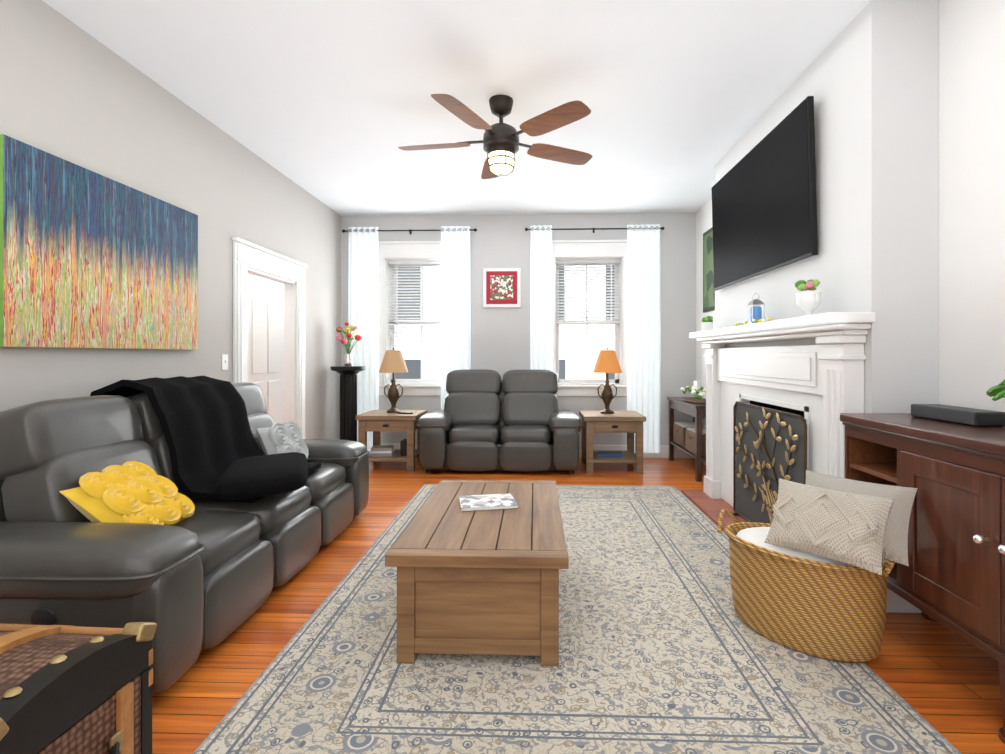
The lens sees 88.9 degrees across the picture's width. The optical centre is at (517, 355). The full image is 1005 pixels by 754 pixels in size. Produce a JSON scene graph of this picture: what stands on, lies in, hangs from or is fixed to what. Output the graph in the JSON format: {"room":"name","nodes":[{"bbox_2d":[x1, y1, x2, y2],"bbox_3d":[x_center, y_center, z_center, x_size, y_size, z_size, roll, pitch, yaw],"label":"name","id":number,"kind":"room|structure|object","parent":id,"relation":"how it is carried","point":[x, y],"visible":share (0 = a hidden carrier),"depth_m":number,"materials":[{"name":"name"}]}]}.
{"room":"living room","nodes":[
{"label":"living room","id":0,"kind":"room"},
{"bbox_2d":[0,0,340,439],"bbox_3d":[-2.308,-0.240,2.585,0.100,2.900,7.810,0,0,2],"label":"wall","id":1,"kind":"structure","parent":0,"point":[71,92],"depth_m":3.19,"materials":[{"name":"grey paint"}]},
{"bbox_2d":[0,134,197,349],"bbox_3d":[-2.227,-0.500,2.858,0.041,0.920,1.280,0,0,2],"label":"picture","id":2,"kind":"object","parent":1,"relation":"attached to","point":[90,259],"visible":1,"depth_m":2.63},
{"bbox_2d":[222,354,227,369],"bbox_3d":[-2.208,0.050,3.863,0.013,0.120,0.075,0,0,2],"label":"switch plate","id":3,"kind":"object","parent":1,"relation":"attached to","point":[224,361],"visible":1,"depth_m":3.86,"materials":[{"name":"white plastic"}]},
{"bbox_2d":[232,237,307,438],"bbox_3d":[-2.219,0.145,4.574,0.145,2.130,1.230,0,0,2],"label":"door frame","id":4,"kind":"structure","parent":1,"relation":"attached to","point":[248,256],"depth_m":4.86,"materials":[{"name":"white wood"}]},
{"bbox_2d":[247,273,283,286],"bbox_3d":[-3.140,-0.240,5.560,0.100,2.900,4.500,0,0,2],"label":"wall","id":5,"kind":"structure","parent":0,"point":[265,280],"depth_m":6.18,"materials":[{"name":"grey paint"}]},
{"bbox_2d":[247,277,283,423],"bbox_3d":[-3.043,0.157,6.142,0.050,2.095,1.030,0,0,2],"label":"door","id":6,"kind":"structure","parent":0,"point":[265,337],"depth_m":6.19,"materials":[{"name":"white wood"}]},
{"bbox_2d":[42,0,870,215],"bbox_3d":[-0.134,-1.720,2.513,4.450,0.060,7.810,0,0,2],"label":"ceiling","id":7,"kind":"structure","parent":0,"point":[333,105],"depth_m":3.15,"materials":[{"name":"white paint"}]},
{"bbox_2d":[398,94,591,178],"bbox_3d":[-0.142,-1.441,3.410,1.338,0.495,1.352,0,0,2],"label":"ceiling fan","id":8,"kind":"object","parent":7,"relation":"hanging from","point":[500,142],"visible":1,"depth_m":3.31,"materials":[{"name":"brown wood"}]},
{"bbox_2d":[341,213,695,444],"bbox_3d":[-0.010,-0.240,6.256,4.450,2.900,0.280,0,0,2],"label":"wall","id":9,"kind":"structure","parent":0,"point":[500,341],"depth_m":6.11,"materials":[{"name":"grey paint"}]},
{"bbox_2d":[378,241,440,395],"bbox_3d":[-1.195,-0.446,6.262,1.030,1.850,0.297,0,0,2],"label":"window","id":10,"kind":"structure","parent":9,"relation":"in","point":[417,250],"depth_m":6.15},
{"bbox_2d":[389,261,440,336],"bbox_3d":[-1.195,-0.694,6.263,0.770,0.927,0.046,0,0,2],"label":"window blinds","id":11,"kind":"object","parent":10,"relation":"attached to","point":[402,263],"visible":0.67,"depth_m":6.26,"materials":[{"name":"white plastic"}]},
{"bbox_2d":[342,226,476,450],"bbox_3d":[-1.290,-0.198,6.111,1.618,2.675,0.094,0,0,2],"label":"curtain rod","id":12,"kind":"object","parent":9,"relation":"attached to","point":[363,298],"visible":0.85,"depth_m":6.09,"materials":[{"name":"white fabric"}]},
{"bbox_2d":[348,227,378,450],"bbox_3d":[-1.843,-0.198,6.104,0.367,2.675,0.044,0,0,2],"label":"curtain","id":13,"kind":"object","parent":12,"relation":"hanging from","point":[363,281],"depth_m":6.11,"materials":[{"name":"white fabric"}]},
{"bbox_2d":[441,226,470,409],"bbox_3d":[-0.739,-0.198,6.068,0.357,2.675,0.044,0,0,2],"label":"curtain","id":14,"kind":"object","parent":12,"relation":"hanging from","point":[455,241],"depth_m":6.07,"materials":[{"name":"white fabric"}]},
{"bbox_2d":[483,268,520,307],"bbox_3d":[-0.190,-0.810,6.108,0.450,0.470,0.027,0,0,2],"label":"picture","id":15,"kind":"object","parent":9,"relation":"attached to","point":[501,287],"visible":1,"depth_m":6.09},
{"bbox_2d":[381,444,691,457],"bbox_3d":[-0.015,1.135,6.108,4.250,0.150,0.018,0,0,2],"label":"baseboard","id":16,"kind":"structure","parent":9,"relation":"attached to","point":[664,449],"depth_m":6.05,"materials":[{"name":"white wood"}]},
{"bbox_2d":[552,240,626,395],"bbox_3d":[0.849,-0.446,6.194,1.030,1.850,0.297,0,0,2],"label":"window","id":17,"kind":"structure","parent":9,"relation":"in","point":[589,249],"depth_m":6.08,"materials":[{"name":"white wood"}]},
{"bbox_2d":[556,260,619,323],"bbox_3d":[0.849,-0.774,6.195,0.770,0.767,0.046,0,0,2],"label":"window blinds","id":18,"kind":"object","parent":17,"relation":"attached to","point":[571,262],"visible":0.92,"depth_m":6.19,"materials":[{"name":"white plastic"}]},
{"bbox_2d":[525,224,663,452],"bbox_3d":[0.901,-0.198,6.038,1.633,2.675,0.094,0,0,2],"label":"curtain rod","id":19,"kind":"object","parent":9,"relation":"attached to","point":[643,319],"visible":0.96,"depth_m":6.01,"materials":[{"name":"white fabric"}]},
{"bbox_2d":[530,225,551,370],"bbox_3d":[0.278,-0.198,6.034,0.262,2.675,0.044,0,0,2],"label":"curtain","id":20,"kind":"object","parent":19,"relation":"hanging from","point":[541,236],"depth_m":6.04,"materials":[{"name":"white fabric"}]},
{"bbox_2d":[627,224,659,452],"bbox_3d":[1.477,-0.198,5.995,0.392,2.675,0.044,0,0,2],"label":"curtain","id":21,"kind":"object","parent":19,"relation":"hanging from","point":[643,241],"depth_m":6.00,"materials":[{"name":"white fabric"}]},
{"bbox_2d":[152,458,1004,753],"bbox_3d":[-0.134,1.240,2.514,4.450,0.060,7.810,0,0,2],"label":"floor","id":22,"kind":"structure","parent":0,"point":[942,678],"depth_m":2.10,"materials":[{"name":"brown wood"}]},
{"bbox_2d":[0,622,156,753],"bbox_3d":[-1.458,0.945,1.217,1.000,0.499,0.460,0,0,4],"label":"trunk","id":23,"kind":"object","parent":22,"relation":"on","point":[68,689],"visible":1,"depth_m":1.23,"materials":[{"name":"wicker"}]},
{"bbox_2d":[0,375,368,692],"bbox_3d":[-1.649,0.663,2.811,1.175,1.094,2.277,0,0,2],"label":"recliner sofa","id":24,"kind":"object","parent":22,"relation":"on","point":[192,518],"visible":1,"depth_m":2.15,"materials":[{"name":"leather"}]},
{"bbox_2d":[59,461,194,525],"bbox_3d":[-1.621,0.624,2.168,0.375,0.161,0.420,40,-1,-2],"label":"pillow","id":25,"kind":"object","parent":24,"relation":"on","point":[123,491],"depth_m":2.08,"materials":[{"name":"fabric"}]},
{"bbox_2d":[90,375,320,502],"bbox_3d":[-1.738,0.427,2.938,0.898,0.622,0.867,0,0,2],"label":"throw blanket","id":26,"kind":"object","parent":24,"relation":"on","point":[200,432],"depth_m":2.72,"materials":[{"name":"black fabric"}]},
{"bbox_2d":[257,421,308,457],"bbox_3d":[-1.579,0.608,3.446,0.154,0.310,0.340,-24,-5,11],"label":"pillow","id":27,"kind":"object","parent":24,"relation":"on","point":[286,437],"depth_m":3.37,"materials":[{"name":"fabric"}]},
{"bbox_2d":[331,322,365,441],"bbox_3d":[-1.903,0.417,5.749,0.380,1.584,0.380,0,0,2],"label":"pedestal","id":28,"kind":"object","parent":22,"relation":"on","point":[348,372],"visible":0.79,"depth_m":5.68,"materials":[{"name":"wood"}]},
{"bbox_2d":[355,348,426,471],"bbox_3d":[-1.369,0.561,5.621,0.635,1.298,0.600,0,0,2],"label":"end table","id":29,"kind":"object","parent":22,"relation":"on","point":[393,418],"visible":0.96,"depth_m":5.45,"materials":[{"name":"brown wood"}]},
{"bbox_2d":[379,348,407,412],"bbox_3d":[-1.366,0.268,5.631,0.320,0.712,0.320,0,0,2],"label":"lamp","id":30,"kind":"object","parent":29,"relation":"on","point":[393,362],"depth_m":5.57,"materials":[{"name":"fabric"}]},
{"bbox_2d":[417,369,581,473],"bbox_3d":[-0.178,0.681,5.572,1.712,1.058,0.833,0,0,2],"label":"loveseat","id":31,"kind":"object","parent":22,"relation":"on","point":[517,420],"visible":1,"depth_m":5.24,"materials":[{"name":"leather"}]},
{"bbox_2d":[193,484,961,753],"bbox_3d":[0.226,1.204,2.967,2.320,0.011,3.540,0,0,2],"label":"rug","id":32,"kind":"object","parent":22,"relation":"on","point":[664,648],"visible":0.85,"depth_m":1.89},
{"bbox_2d":[385,480,568,665],"bbox_3d":[-0.138,0.970,2.534,0.700,0.454,1.190,0,0,2],"label":"coffee table","id":33,"kind":"object","parent":32,"relation":"on","point":[478,564],"visible":1,"depth_m":1.99,"materials":[{"name":"brown wood"}]},
{"bbox_2d":[459,493,517,510],"bbox_3d":[-0.155,0.751,2.629,0.320,0.015,0.273,0,0,2],"label":"magazine","id":34,"kind":"object","parent":33,"relation":"on","point":[489,502],"depth_m":2.59,"materials":[{"name":"paper"}]},
{"bbox_2d":[717,470,917,662],"bbox_3d":[1.234,0.849,2.187,0.417,0.696,0.748,0,0,-43],"label":"wicker basket","id":35,"kind":"object","parent":32,"relation":"on","point":[814,562],"visible":1,"depth_m":2.01,"materials":[{"name":"beige wicker"}]},
{"bbox_2d":[579,348,645,472],"bbox_3d":[1.010,0.561,5.542,0.635,1.298,0.600,0,0,2],"label":"end table","id":36,"kind":"object","parent":22,"relation":"on","point":[607,419],"visible":1,"depth_m":5.34,"materials":[{"name":"brown wood"}]},
{"bbox_2d":[593,348,621,413],"bbox_3d":[0.972,0.268,5.553,0.320,0.712,0.320,0,0,2],"label":"lamp","id":37,"kind":"object","parent":36,"relation":"on","point":[607,361],"depth_m":5.49,"materials":[{"name":"orange fabric"}]},
{"bbox_2d":[598,451,622,457],"bbox_3d":[0.990,1.056,5.493,0.278,0.035,0.216,0,0,2],"label":"book","id":38,"kind":"object","parent":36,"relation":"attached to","point":[601,454],"depth_m":5.41,"materials":[{"name":"blue paper"}]},
{"bbox_2d":[667,381,705,481],"bbox_3d":[1.891,0.737,5.418,0.345,0.946,1.070,0,0,2],"label":"console table","id":39,"kind":"object","parent":22,"relation":"on","point":[689,438],"visible":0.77,"depth_m":5.26,"materials":[{"name":"brown wood"}]},
{"bbox_2d":[673,422,705,447],"bbox_3d":[1.891,0.870,5.643,0.290,0.228,0.400,0,0,2],"label":"basket","id":40,"kind":"object","parent":39,"relation":"on","point":[679,428],"depth_m":5.61,"materials":[{"name":"brown wicker"}]},
{"bbox_2d":[685,428,705,455],"bbox_3d":[1.875,0.870,5.173,0.290,0.228,0.400,0,0,2],"label":"basket","id":41,"kind":"object","parent":39,"relation":"on","point":[689,432],"depth_m":5.15,"materials":[{"name":"brown wicker"}]},
{"bbox_2d":[682,490,747,530],"bbox_3d":[1.544,1.200,3.494,0.250,0.020,2.080,0,0,2],"label":"bricks","id":42,"kind":"object","parent":22,"relation":"on","point":[708,506],"visible":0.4,"depth_m":4.04},
{"bbox_2d":[732,401,806,523],"bbox_3d":[1.626,0.762,3.391,0.100,0.852,1.038,0,0,2],"label":"fire screen","id":43,"kind":"object","parent":42,"relation":"on","point":[769,447],"visible":0.85,"depth_m":3.41,"materials":[{"name":"black metal"}]},
{"bbox_2d":[840,379,1004,743],"bbox_3d":[1.701,0.610,1.585,0.471,1.200,1.655,0,0,2],"label":"sideboard","id":44,"kind":"object","parent":22,"relation":"on","point":[948,461],"visible":0.85,"depth_m":1.83,"materials":[{"name":"brown wood"}]},
{"bbox_2d":[715,0,937,417],"bbox_3d":[1.869,-0.240,3.478,0.309,2.900,2.110,0,0,2],"label":"wall","id":45,"kind":"structure","parent":0,"point":[867,78],"depth_m":2.43,"materials":[{"name":"grey paint"}]},
{"bbox_2d":[711,96,817,290],"bbox_3d":[1.678,-1.003,3.629,0.077,0.894,1.560,0,0,2],"label":"wall-mounted tv","id":46,"kind":"object","parent":45,"relation":"attached to","point":[764,210],"visible":0.98,"depth_m":3.33,"materials":[{"name":"black plastic"}]},
{"bbox_2d":[689,279,874,506],"bbox_3d":[1.604,0.393,3.481,0.219,1.634,2.170,0,0,2],"label":"fireplace mantel","id":47,"kind":"object","parent":45,"relation":"attached to","point":[821,386],"visible":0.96,"depth_m":2.97,"materials":[{"name":"white wood"}]},
{"bbox_2d":[702,315,712,330],"bbox_3d":[1.625,-0.275,4.380,0.101,0.138,0.098,0,0,2],"label":"pot","id":48,"kind":"object","parent":47,"relation":"on","point":[707,322],"depth_m":4.35,"materials":[{"name":"white ceramic"}]},
{"bbox_2d":[795,279,821,315],"bbox_3d":[1.581,-0.311,2.782,0.128,0.210,0.178,0,0,2],"label":"plant","id":49,"kind":"object","parent":47,"relation":"on","point":[807,301],"depth_m":2.74,"materials":[{"name":"green plant"}]},
{"bbox_2d":[886,588,921,612],"bbox_3d":[1.824,1.135,2.415,0.290,0.150,0.018,0,0,2],"label":"baseboard","id":50,"kind":"structure","parent":45,"relation":"attached to","point":[896,603],"depth_m":2.41,"materials":[{"name":"wood"}]},
{"bbox_2d":[696,0,1004,425],"bbox_3d":[2.040,-0.240,2.441,0.100,2.900,7.810,0,0,2],"label":"wall","id":51,"kind":"structure","parent":0,"point":[971,202],"depth_m":2.25,"materials":[{"name":"grey paint"}]},
{"bbox_2d":[703,227,714,312],"bbox_3d":[2.064,-0.920,5.187,0.032,0.880,1.050,0,0,2],"label":"landscape picture","id":52,"kind":"object","parent":51,"relation":"attached to","point":[708,289],"visible":0.36,"depth_m":5.52},
{"label":"outside","id":53,"kind":"structure","parent":0,"visible":0},
{"bbox_2d":[395,266,614,378],"bbox_3d":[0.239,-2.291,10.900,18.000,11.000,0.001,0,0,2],"label":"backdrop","id":54,"kind":"structure","parent":53,"point":[572,351],"depth_m":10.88,"materials":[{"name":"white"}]}
]}

